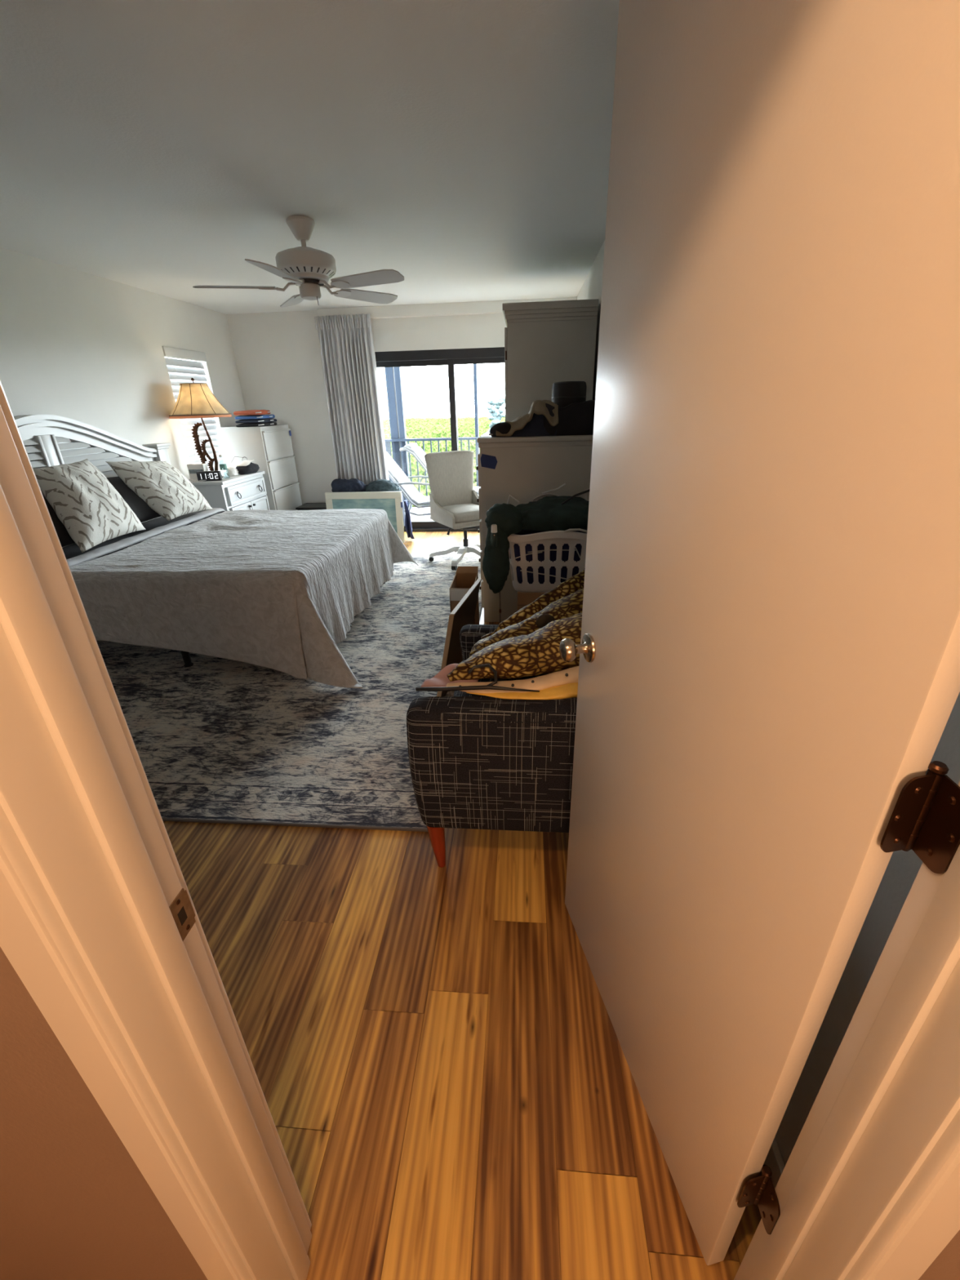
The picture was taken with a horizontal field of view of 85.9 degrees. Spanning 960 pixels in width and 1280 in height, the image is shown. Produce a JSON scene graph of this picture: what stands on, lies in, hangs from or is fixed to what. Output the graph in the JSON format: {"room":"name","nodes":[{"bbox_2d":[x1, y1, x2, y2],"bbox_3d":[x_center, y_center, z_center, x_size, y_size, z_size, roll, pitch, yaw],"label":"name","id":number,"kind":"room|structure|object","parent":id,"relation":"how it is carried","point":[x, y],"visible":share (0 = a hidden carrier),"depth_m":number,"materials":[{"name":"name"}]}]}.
{"room":"hallway","nodes":[
{"label":"hallway","id":0,"kind":"room"},
{"bbox_2d":[0,247,244,479],"bbox_3d":[-3.106,-1.251,3.503,0.160,2.440,6.330,1,25,5],"label":"wall","id":1,"kind":"structure","parent":0,"point":[81,346],"depth_m":4.05,"materials":[{"name":"paint"}]},
{"bbox_2d":[161,346,223,471],"bbox_3d":[-2.891,-2.288,5.282,0.072,1.200,0.682,1,25,5],"label":"window blind","id":2,"kind":"object","parent":1,"relation":"attached to","point":[180,371],"visible":0.46,"depth_m":5.19,"materials":[{"name":"white paint"}]},
{"bbox_2d":[0,0,619,314],"bbox_3d":[-0.490,-1.696,1.256,5.620,0.100,9.610,1,25,5],"label":"ceiling","id":3,"kind":"structure","parent":0,"point":[460,148],"depth_m":2.07,"materials":[{"name":"white paint"}]},
{"bbox_2d":[192,215,404,307],"bbox_3d":[-1.029,-2.185,2.989,1.239,0.418,1.194,1,25,5],"label":"ceiling fan","id":4,"kind":"object","parent":3,"relation":"hanging from","point":[308,268],"visible":1,"depth_m":2.94,"materials":[{"name":"white paint"}]},
{"bbox_2d":[226,310,506,504],"bbox_3d":[-0.806,-2.520,6.134,3.960,2.440,0.140,1,25,5],"label":"wall","id":5,"kind":"structure","parent":0,"point":[277,354],"depth_m":5.86,"materials":[{"name":"paint"}]},
{"bbox_2d":[314,313,389,484],"bbox_3d":[-1.441,-2.440,6.036,0.658,2.330,0.097,1,25,7],"label":"curtain","id":6,"kind":"object","parent":5,"relation":"hanging from","point":[348,356],"visible":0.71,"depth_m":5.87,"materials":[{"name":"grey fabric"}]},
{"bbox_2d":[374,346,504,531],"bbox_3d":[-0.468,-2.323,6.189,2.450,2.020,0.130,1,25,5],"label":"door","id":7,"kind":"structure","parent":5,"relation":"in","point":[451,357],"depth_m":5.78,"materials":[{"name":"brown metal"}]},
{"bbox_2d":[317,297,577,319],"bbox_3d":[-0.372,-3.530,5.507,2.770,0.105,0.085,1,25,5],"label":"trim","id":8,"kind":"structure","parent":5,"relation":"attached to","point":[494,306],"depth_m":5.49,"materials":[{"name":"paint"}]},
{"bbox_2d":[409,507,432,521],"bbox_3d":[-0.859,-1.716,7.518,9.000,0.130,1.690,1,25,5],"label":"floor","id":9,"kind":"structure","parent":0,"point":[422,510],"depth_m":7.66,"materials":[{"name":"tile"}]},
{"bbox_2d":[384,441,393,482],"bbox_3d":[-2.024,-2.539,8.010,1.380,1.020,0.020,1,25,5],"label":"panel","id":10,"kind":"object","parent":9,"relation":"on","point":[388,445],"visible":0.07,"depth_m":7.78,"materials":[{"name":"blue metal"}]},
{"bbox_2d":[384,367,404,509],"bbox_3d":[-1.277,-3.285,7.645,0.115,2.640,0.120,1,25,5],"label":"post","id":11,"kind":"object","parent":9,"relation":"on","point":[389,371],"visible":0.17,"depth_m":7.56,"materials":[{"name":"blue metal"}]},
{"bbox_2d":[393,366,412,509],"bbox_3d":[-1.160,-3.284,7.636,0.080,2.640,0.120,1,25,5],"label":"post","id":12,"kind":"object","parent":9,"relation":"on","point":[397,371],"visible":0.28,"depth_m":7.58,"materials":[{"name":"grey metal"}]},
{"bbox_2d":[386,451,430,515],"bbox_3d":[-0.685,-2.039,6.874,1.556,0.995,0.687,1,25,5],"label":"lounge chair","id":13,"kind":"object","parent":9,"relation":"on","point":[397,476],"visible":0.33,"depth_m":6.75,"materials":[{"name":"plastic"}]},
{"bbox_2d":[400,443,428,482],"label":"lounge chair","id":14,"kind":"object","parent":9,"relation":"on","point":[416,451],"depth_m":7.14,"materials":[{"name":"plastic"}]},
{"bbox_2d":[384,436,479,505],"bbox_3d":[-0.824,-2.548,7.834,9.000,0.960,0.060,1,25,5],"label":"balcony railing","id":15,"kind":"object","parent":9,"relation":"on","point":[437,439],"visible":0.18,"depth_m":7.66,"materials":[{"name":"grey metal"}]},
{"bbox_2d":[473,364,479,477],"bbox_3d":[-0.051,-3.273,7.543,0.045,2.640,0.120,1,25,5],"label":"post","id":16,"kind":"object","parent":9,"relation":"on","point":[475,369],"visible":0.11,"depth_m":7.43,"materials":[{"name":"grey metal"}]},
{"bbox_2d":[473,486,479,494],"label":"lounge chair","id":17,"kind":"object","parent":9,"relation":"on","point":[476,488],"depth_m":7.48,"materials":[{"name":"plastic"}]},
{"bbox_2d":[163,531,761,1279],"bbox_3d":[-0.814,0.566,2.325,6.400,0.004,9.610,1,25,5],"label":"floor","id":18,"kind":"structure","parent":0,"point":[446,1079],"depth_m":1.27,"materials":[{"name":"brown wood"}]},
{"bbox_2d":[188,471,270,513],"bbox_3d":[-2.591,-1.297,5.412,0.507,0.810,0.870,1,25,5],"label":"nightstand","id":19,"kind":"object","parent":18,"relation":"on","point":[239,491],"visible":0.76,"depth_m":5.10,"materials":[{"name":"grey wood"}]},
{"bbox_2d":[186,463,208,479],"bbox_3d":[-2.725,-1.628,4.994,0.155,0.144,0.082,-1,25,1],"label":"tissue box","id":20,"kind":"object","parent":19,"relation":"on","point":[193,468],"visible":0.64,"depth_m":4.95,"materials":[{"name":"white cardboard"}]},
{"bbox_2d":[168,377,231,477],"bbox_3d":[-2.651,-2.023,4.957,0.552,0.890,0.552,1,25,5],"label":"table lamp","id":21,"kind":"object","parent":19,"relation":"on","point":[194,400],"visible":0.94,"depth_m":4.74,"materials":[{"name":"dark bronze"},{"name":"lampshade fabric"}]},
{"bbox_2d":[195,470,222,481],"bbox_3d":[-2.571,-1.558,4.901,0.210,0.088,0.045,-4,25,-6],"label":"digital clock","id":22,"kind":"object","parent":19,"relation":"on","point":[202,475],"visible":0.99,"depth_m":4.88,"materials":[{"name":"black plastic"}]},
{"bbox_2d":[218,454,227,470],"bbox_3d":[-2.524,-1.706,5.069,0.066,0.214,0.066,1,25,5],"label":"water bottle","id":23,"kind":"object","parent":19,"relation":"on","point":[222,466],"visible":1,"depth_m":5.05,"materials":[{"name":"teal plastic"}]},
{"bbox_2d":[226,466,238,475],"bbox_3d":[-2.527,-1.719,5.246,0.114,0.090,0.137,1,25,5],"label":"crumpled tissue","id":24,"kind":"object","parent":19,"relation":"on","point":[231,471],"visible":0.98,"depth_m":5.21,"materials":[{"name":"white paper"}]},
{"bbox_2d":[235,462,259,474],"bbox_3d":[-2.441,-1.815,5.422,0.174,0.114,0.362,1,25,5],"label":"pouch","id":25,"kind":"object","parent":19,"relation":"on","point":[252,468],"visible":0.9,"depth_m":5.33,"materials":[{"name":"black fabric"}]},
{"bbox_2d":[231,456,253,466],"bbox_3d":[-2.457,-1.861,5.351,0.157,0.093,0.212,1,25,5],"label":"face mask","id":26,"kind":"object","parent":25,"relation":"on","point":[245,463],"visible":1,"depth_m":5.31,"materials":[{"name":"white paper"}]},
{"bbox_2d":[216,424,302,510],"bbox_3d":[-2.515,-1.818,6.077,0.518,1.300,0.720,1,25,5],"label":"filing cabinet","id":27,"kind":"object","parent":18,"relation":"on","point":[270,447],"visible":0.62,"depth_m":5.70,"materials":[{"name":"white metal"}]},
{"bbox_2d":[235,422,276,426],"bbox_3d":[-2.454,-2.381,5.687,0.322,0.042,0.428,1,25,5],"label":"shirt","id":28,"kind":"object","parent":27,"relation":"on","point":[265,424],"visible":0.91,"depth_m":5.54,"materials":[{"name":"black fabric"}]},
{"bbox_2d":[235,418,276,423],"bbox_3d":[-2.450,-2.413,5.672,0.322,0.039,0.428,1,25,5],"label":"shirt","id":29,"kind":"object","parent":28,"relation":"on","point":[252,420],"visible":0.92,"depth_m":5.53,"materials":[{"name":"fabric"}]},
{"bbox_2d":[235,414,275,419],"bbox_3d":[-2.459,-2.444,5.647,0.326,0.040,0.408,1,25,5],"label":"shirt","id":30,"kind":"object","parent":29,"relation":"on","point":[251,416],"visible":1,"depth_m":5.51,"materials":[{"name":"blue fabric"}]},
{"bbox_2d":[233,409,271,415],"bbox_3d":[-2.464,-2.472,5.602,0.320,0.050,0.348,1,25,5],"label":"shirt","id":31,"kind":"object","parent":30,"relation":"on","point":[249,412],"visible":0.98,"depth_m":5.50,"materials":[{"name":"brown fabric"}]},
{"bbox_2d":[96,556,481,831],"bbox_3d":[-1.405,-0.085,3.764,2.782,0.012,3.787,1,25,5],"label":"area rug","id":32,"kind":"object","parent":18,"relation":"on","point":[216,740],"visible":0.41,"depth_m":2.63,"materials":[{"name":"grey carpet"}]},
{"bbox_2d":[13,414,385,667],"bbox_3d":[-1.969,-0.829,3.657,2.070,1.457,2.420,1,25,5],"label":"bed","id":33,"kind":"object","parent":32,"relation":"on","point":[48,440],"visible":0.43,"depth_m":3.72,"materials":[{"name":"white painted wood"},{"name":"cloth"}]},
{"bbox_2d":[62,513,217,559],"bbox_3d":[-2.605,-0.645,3.869,0.550,0.260,1.872,1,25,5],"label":"fitted sheet","id":34,"kind":"object","parent":33,"relation":"on","point":[73,550],"visible":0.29,"depth_m":3.86,"materials":[{"name":"grey fabric"}]},
{"bbox_2d":[40,489,75,546],"bbox_3d":[-2.765,-0.773,3.289,0.313,0.343,0.840,1,25,5],"label":"bed pillow","id":35,"kind":"object","parent":34,"relation":"on","point":[64,536],"visible":0.06,"depth_m":3.24,"materials":[{"name":"grey fabric"}]},
{"bbox_2d":[106,476,160,522],"bbox_3d":[-2.691,-1.148,4.115,0.315,0.338,0.860,1,25,5],"label":"bed pillow","id":36,"kind":"object","parent":34,"relation":"on","point":[138,505],"visible":0.2,"depth_m":3.90,"materials":[{"name":"grey fabric"}]},
{"bbox_2d":[66,507,418,688],"bbox_3d":[-1.531,-0.497,3.840,1.916,0.653,2.222,1,25,5],"label":"bedspread","id":37,"kind":"object","parent":33,"relation":"on","point":[279,590],"visible":0.96,"depth_m":3.00,"materials":[{"name":"grey fabric"}]},
{"bbox_2d":[32,458,146,552],"bbox_3d":[-2.593,-0.896,3.367,0.379,0.490,0.670,1,25,5],"label":"throw cushion","id":38,"kind":"object","parent":37,"relation":"on","point":[91,509],"visible":0.98,"depth_m":3.27,"materials":[{"name":"white fabric"}]},
{"bbox_2d":[105,461,212,520],"bbox_3d":[-2.519,-1.227,4.130,0.394,0.455,0.640,1,25,5],"label":"throw cushion","id":39,"kind":"object","parent":37,"relation":"on","point":[162,486],"visible":1,"depth_m":4.00,"materials":[{"name":"white fabric"}]},
{"bbox_2d":[424,450,480,570],"bbox_3d":[-0.143,-1.290,5.063,0.722,1.030,0.726,-14,27,-25],"label":"office chair","id":40,"kind":"object","parent":32,"relation":"on","point":[454,504],"visible":0.74,"depth_m":5.11,"materials":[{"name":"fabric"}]},
{"bbox_2d":[436,578,481,696],"bbox_3d":[-0.112,-0.003,2.856,0.123,0.523,0.594,5,25,13],"label":"leaning board","id":41,"kind":"object","parent":32,"relation":"on","point":[464,613],"visible":0.74,"depth_m":2.73,"materials":[{"name":"brown wood"}]},
{"bbox_2d":[448,566,479,624],"bbox_3d":[-0.101,-0.227,3.466,0.155,0.424,0.435,1,25,5],"label":"carton","id":42,"kind":"object","parent":32,"relation":"on","point":[464,578],"visible":0.54,"depth_m":3.55,"materials":[{"name":"cardboard"}]},
{"bbox_2d":[295,502,326,510],"bbox_3d":[-2.003,-1.480,6.408,0.390,0.385,0.340,1,25,5],"label":"storage bin","id":43,"kind":"object","parent":18,"relation":"on","point":[308,506],"visible":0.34,"depth_m":6.22,"materials":[{"name":"black plastic"}]},
{"bbox_2d":[324,491,404,542],"bbox_3d":[-1.339,-1.428,6.024,0.897,0.575,0.087,1,25,5],"label":"framed picture","id":44,"kind":"object","parent":18,"relation":"on","point":[391,502],"visible":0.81,"depth_m":5.96,"materials":[{"name":"grey wood"}]},
{"bbox_2d":[332,498,397,533],"bbox_3d":[-1.341,-1.428,6.023,0.755,0.435,0.056,1,25,5],"label":"print","id":45,"kind":"object","parent":44,"relation":"attached to","point":[389,505],"depth_m":5.97},
{"bbox_2d":[403,499,414,538],"bbox_3d":[-0.841,-1.414,6.052,0.090,0.444,0.138,-10,26,-18],"label":"garment","id":46,"kind":"object","parent":44,"relation":"hanging from","point":[408,526],"visible":1,"depth_m":6.06,"materials":[{"name":"blue fabric"}]},
{"bbox_2d":[401,493,404,525],"bbox_3d":[-1.321,-1.489,6.222,0.800,0.520,0.260,1,25,5],"label":"ottoman","id":47,"kind":"object","parent":18,"relation":"on","point":[403,509],"visible":0.09,"depth_m":6.21,"materials":[{"name":"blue fabric"}]},
{"bbox_2d":[330,478,366,492],"bbox_3d":[-1.548,-1.816,6.095,0.446,0.182,0.243,1,25,5],"label":"jacket","id":48,"kind":"object","parent":47,"relation":"on","point":[353,485],"visible":0.66,"depth_m":6.02,"materials":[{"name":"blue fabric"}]},
{"bbox_2d":[365,479,400,491],"bbox_3d":[-1.145,-1.806,6.067,0.413,0.165,0.238,1,25,5],"label":"blanket","id":49,"kind":"object","parent":47,"relation":"on","point":[380,485],"visible":0.62,"depth_m":5.99,"materials":[{"name":"fabric"}]},
{"bbox_2d":[406,624,577,867],"bbox_3d":[0.227,0.291,1.894,0.806,0.801,0.798,2,25,8],"label":"armchair","id":50,"kind":"object","parent":18,"relation":"on","point":[477,762],"visible":0.4,"depth_m":1.54,"materials":[{"name":"grey fabric"}]},
{"bbox_2d":[421,663,478,687],"bbox_3d":[-0.081,0.097,1.680,0.191,0.049,0.202,1,25,5],"label":"garment","id":51,"kind":"object","parent":50,"relation":"on","point":[440,679],"visible":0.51,"depth_m":1.62,"materials":[{"name":"pink fabric"}]},
{"bbox_2d":[415,663,539,692],"bbox_3d":[-0.008,0.119,1.564,0.376,0.072,0.076,1,25,5],"label":"clothes hanger","id":52,"kind":"object","parent":50,"relation":"on","point":[491,686],"visible":1,"depth_m":1.55,"materials":[{"name":"black plastic"}]},
{"bbox_2d":[453,675,538,696],"bbox_3d":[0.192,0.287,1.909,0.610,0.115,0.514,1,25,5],"label":"clothes hanger","id":53,"kind":"object","parent":50,"relation":"on","point":[457,693],"depth_m":2.05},
{"bbox_2d":[446,568,585,699],"bbox_3d":[0.241,-0.041,1.814,0.656,0.272,0.724,1,25,5],"label":"blanket","id":54,"kind":"object","parent":50,"relation":"on","point":[526,643],"visible":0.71,"depth_m":1.61,"materials":[{"name":"fabric"}]},
{"bbox_2d":[517,591,545,610],"bbox_3d":[0.476,-0.126,3.184,0.487,0.469,0.352,1,25,5],"label":"cardboard box","id":55,"kind":"object","parent":18,"relation":"on","point":[524,599],"visible":0.12,"depth_m":2.96,"materials":[{"name":"brown cardboard"}]},
{"bbox_2d":[507,530,586,592],"bbox_3d":[0.443,-0.505,3.013,0.619,0.365,0.439,1,25,5],"label":"laundry basket","id":56,"kind":"object","parent":55,"relation":"on","point":[559,538],"visible":0.52,"depth_m":2.84,"materials":[{"name":"white plastic"}]},
{"bbox_2d":[482,502,524,623],"bbox_3d":[0.124,-0.382,2.897,0.231,0.754,0.170,-9,26,-17],"label":"jacket","id":57,"kind":"object","parent":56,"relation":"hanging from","point":[508,517],"visible":0.98,"depth_m":2.76,"materials":[{"name":"green fabric"}]},
{"bbox_2d":[491,524,497,533],"bbox_3d":[0.075,-0.554,2.725,0.042,0.112,0.042,1,25,5],"label":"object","id":58,"kind":"object","parent":57,"relation":"on","point":[494,526],"visible":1,"depth_m":2.70,"materials":[{"name":"plastic"}]},
{"bbox_2d":[520,569,566,579],"bbox_3d":[0.407,-0.354,2.896,0.361,0.082,0.010,1,25,5],"label":"wire hanger","id":59,"kind":"object","parent":56,"relation":"in","point":[520,570],"visible":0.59,"depth_m":2.89,"materials":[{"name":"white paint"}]},
{"bbox_2d":[513,528,587,583],"bbox_3d":[0.443,-0.493,3.020,0.494,0.317,0.342,1,25,5],"label":"laundry","id":60,"kind":"object","parent":56,"relation":"in","point":[553,556],"visible":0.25,"depth_m":2.88,"materials":[{"name":"blue fabric"}]},
{"bbox_2d":[527,549,575,552],"bbox_3d":[0.393,-0.489,2.835,0.260,0.020,0.009,1,25,5],"label":"wire hanger","id":61,"kind":"object","parent":56,"relation":"in","point":[550,549],"visible":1,"depth_m":2.83,"materials":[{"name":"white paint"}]},
{"bbox_2d":[515,495,589,531],"bbox_3d":[0.418,-0.732,2.909,0.679,0.156,0.381,1,25,5],"label":"jacket","id":62,"kind":"object","parent":56,"relation":"on","point":[547,513],"visible":0.67,"depth_m":2.78,"materials":[{"name":"fabric"}]},
{"bbox_2d":[506,483,565,503],"bbox_3d":[0.318,-0.828,2.937,0.339,0.114,0.032,-4,25,-5],"label":"hanger","id":63,"kind":"object","parent":62,"relation":"on","point":[564,484],"visible":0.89,"depth_m":2.93,"materials":[{"name":"white paint"}]},
{"bbox_2d":[533,488,589,501],"bbox_3d":[0.472,-0.828,3.029,0.322,0.122,0.053,1,25,5],"label":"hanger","id":64,"kind":"object","parent":62,"relation":"on","point":[584,495],"visible":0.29,"depth_m":3.03,"materials":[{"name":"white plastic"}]},
{"bbox_2d":[561,488,589,504],"bbox_3d":[0.519,-0.767,2.762,0.165,0.086,0.016,-1,25,2],"label":"cord","id":65,"kind":"object","parent":62,"relation":"on","point":[587,491],"visible":0.79,"depth_m":2.75,"materials":[{"name":"black plastic"}]},
{"bbox_2d":[564,528,586,533],"bbox_3d":[0.510,-0.577,2.734,0.155,0.032,0.027,1,25,5],"label":"strap","id":66,"kind":"object","parent":56,"relation":"on","point":[575,529],"visible":0.84,"depth_m":2.72,"materials":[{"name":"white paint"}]},
{"bbox_2d":[475,422,592,622],"bbox_3d":[0.413,-0.894,3.814,0.832,1.348,0.772,1,25,5],"label":"chest","id":67,"kind":"object","parent":18,"relation":"on","point":[526,468],"depth_m":3.33,"materials":[{"name":"white paint"}]},
{"bbox_2d":[491,413,556,437],"bbox_3d":[0.286,-1.417,3.351,0.425,0.164,0.236,1,25,5],"label":"heap","id":68,"kind":"object","parent":67,"relation":"on","point":[535,427],"visible":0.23,"depth_m":3.27,"materials":[{"name":"blue fabric"}]},
{"bbox_2d":[495,400,558,436],"bbox_3d":[0.302,-1.429,3.317,0.395,0.206,0.208,1,25,5],"label":"jacket","id":69,"kind":"object","parent":68,"relation":"on","point":[538,406],"visible":0.84,"depth_m":3.24,"materials":[{"name":"brown fabric"}]},
{"bbox_2d":[543,400,595,435],"bbox_3d":[0.569,-1.416,3.290,0.370,0.200,0.154,1,25,5],"label":"heap","id":70,"kind":"object","parent":67,"relation":"on","point":[576,418],"visible":0.82,"depth_m":3.24,"materials":[{"name":"black fabric"}]},
{"bbox_2d":[551,381,586,407],"bbox_3d":[0.589,-1.545,3.433,0.227,0.314,0.227,1,25,5],"label":"case","id":71,"kind":"object","parent":70,"relation":"on","point":[564,393],"visible":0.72,"depth_m":3.31,"materials":[{"name":"black"}]},
{"bbox_2d":[502,298,599,422],"bbox_3d":[0.565,-1.655,4.566,0.669,2.100,1.168,1,25,5],"label":"armoire","id":72,"kind":"object","parent":18,"relation":"on","point":[546,343],"visible":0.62,"depth_m":3.75,"materials":[{"name":"white paint"}]},
{"bbox_2d":[0,946,959,1279],"bbox_3d":[-0.874,0.066,0.482,5.020,2.440,0.121,1,25,5],"label":"wall","id":73,"kind":"structure","parent":0,"point":[75,1204],"depth_m":0.68,"materials":[{"name":"beige paint"}]},
{"bbox_2d":[0,380,311,1279],"bbox_3d":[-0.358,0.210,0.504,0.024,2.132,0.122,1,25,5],"label":"trim","id":74,"kind":"structure","parent":73,"relation":"attached to","point":[73,793],"depth_m":0.50,"materials":[{"name":"white paint"}]},
{"bbox_2d":[0,804,959,1279],"bbox_3d":[0.028,0.214,0.396,0.911,2.195,0.014,1,25,5],"label":"trim","id":75,"kind":"structure","parent":73,"relation":"attached to","point":[34,938],"depth_m":0.53,"materials":[{"name":"white paint"}]},
{"bbox_2d":[559,0,959,1265],"bbox_3d":[0.335,0.046,0.836,0.179,2.091,0.820,-6,25,-9],"label":"door","id":76,"kind":"structure","parent":73,"relation":"in","point":[768,691],"depth_m":0.63,"materials":[{"name":"white paint"}]},
{"bbox_2d":[733,781,959,1279],"bbox_3d":[0.426,0.218,0.437,0.024,2.132,0.121,1,25,5],"label":"trim","id":77,"kind":"structure","parent":73,"relation":"attached to","point":[890,1090],"depth_m":0.55,"materials":[{"name":"white paint"}]},
{"bbox_2d":[577,240,959,1165],"bbox_3d":[0.864,-1.238,3.225,0.120,2.440,6.210,1,25,5],"label":"wall","id":78,"kind":"structure","parent":0,"point":[902,869],"depth_m":0.81,"materials":[{"name":"paint"}]},
{"bbox_2d":[763,1136,785,1188],"bbox_3d":[0.827,-0.162,3.700,0.014,0.090,5.970,1,25,5],"label":"baseboard","id":79,"kind":"structure","parent":78,"relation":"attached to","point":[774,1160],"depth_m":1.02,"materials":[{"name":"white paint"}]},
{"label":"outside","id":80,"kind":"structure","parent":0,"visible":0},
{"bbox_3d":[8.543,-37.641,97.600,240.000,0.200,190.500,1,25,5],"label":"ground","id":81,"kind":"structure","parent":80,"visible":0},
{"bbox_2d":[382,416,505,507],"bbox_3d":[4.592,-20.866,52.386,145.575,3.492,92.000,1,25,5],"label":"thicket","id":82,"kind":"object","parent":81,"relation":"on","point":[417,428],"visible":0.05,"depth_m":37.17,"materials":[{"name":"green plant"}]},
{"bbox_2d":[486,397,505,431],"bbox_3d":[0.826,-11.383,32.226,2.140,6.795,2.396,1,25,5],"label":"tree","id":83,"kind":"object","parent":81,"relation":"on","point":[496,416],"visible":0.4,"depth_m":30.71,"materials":[{"name":"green plant"}]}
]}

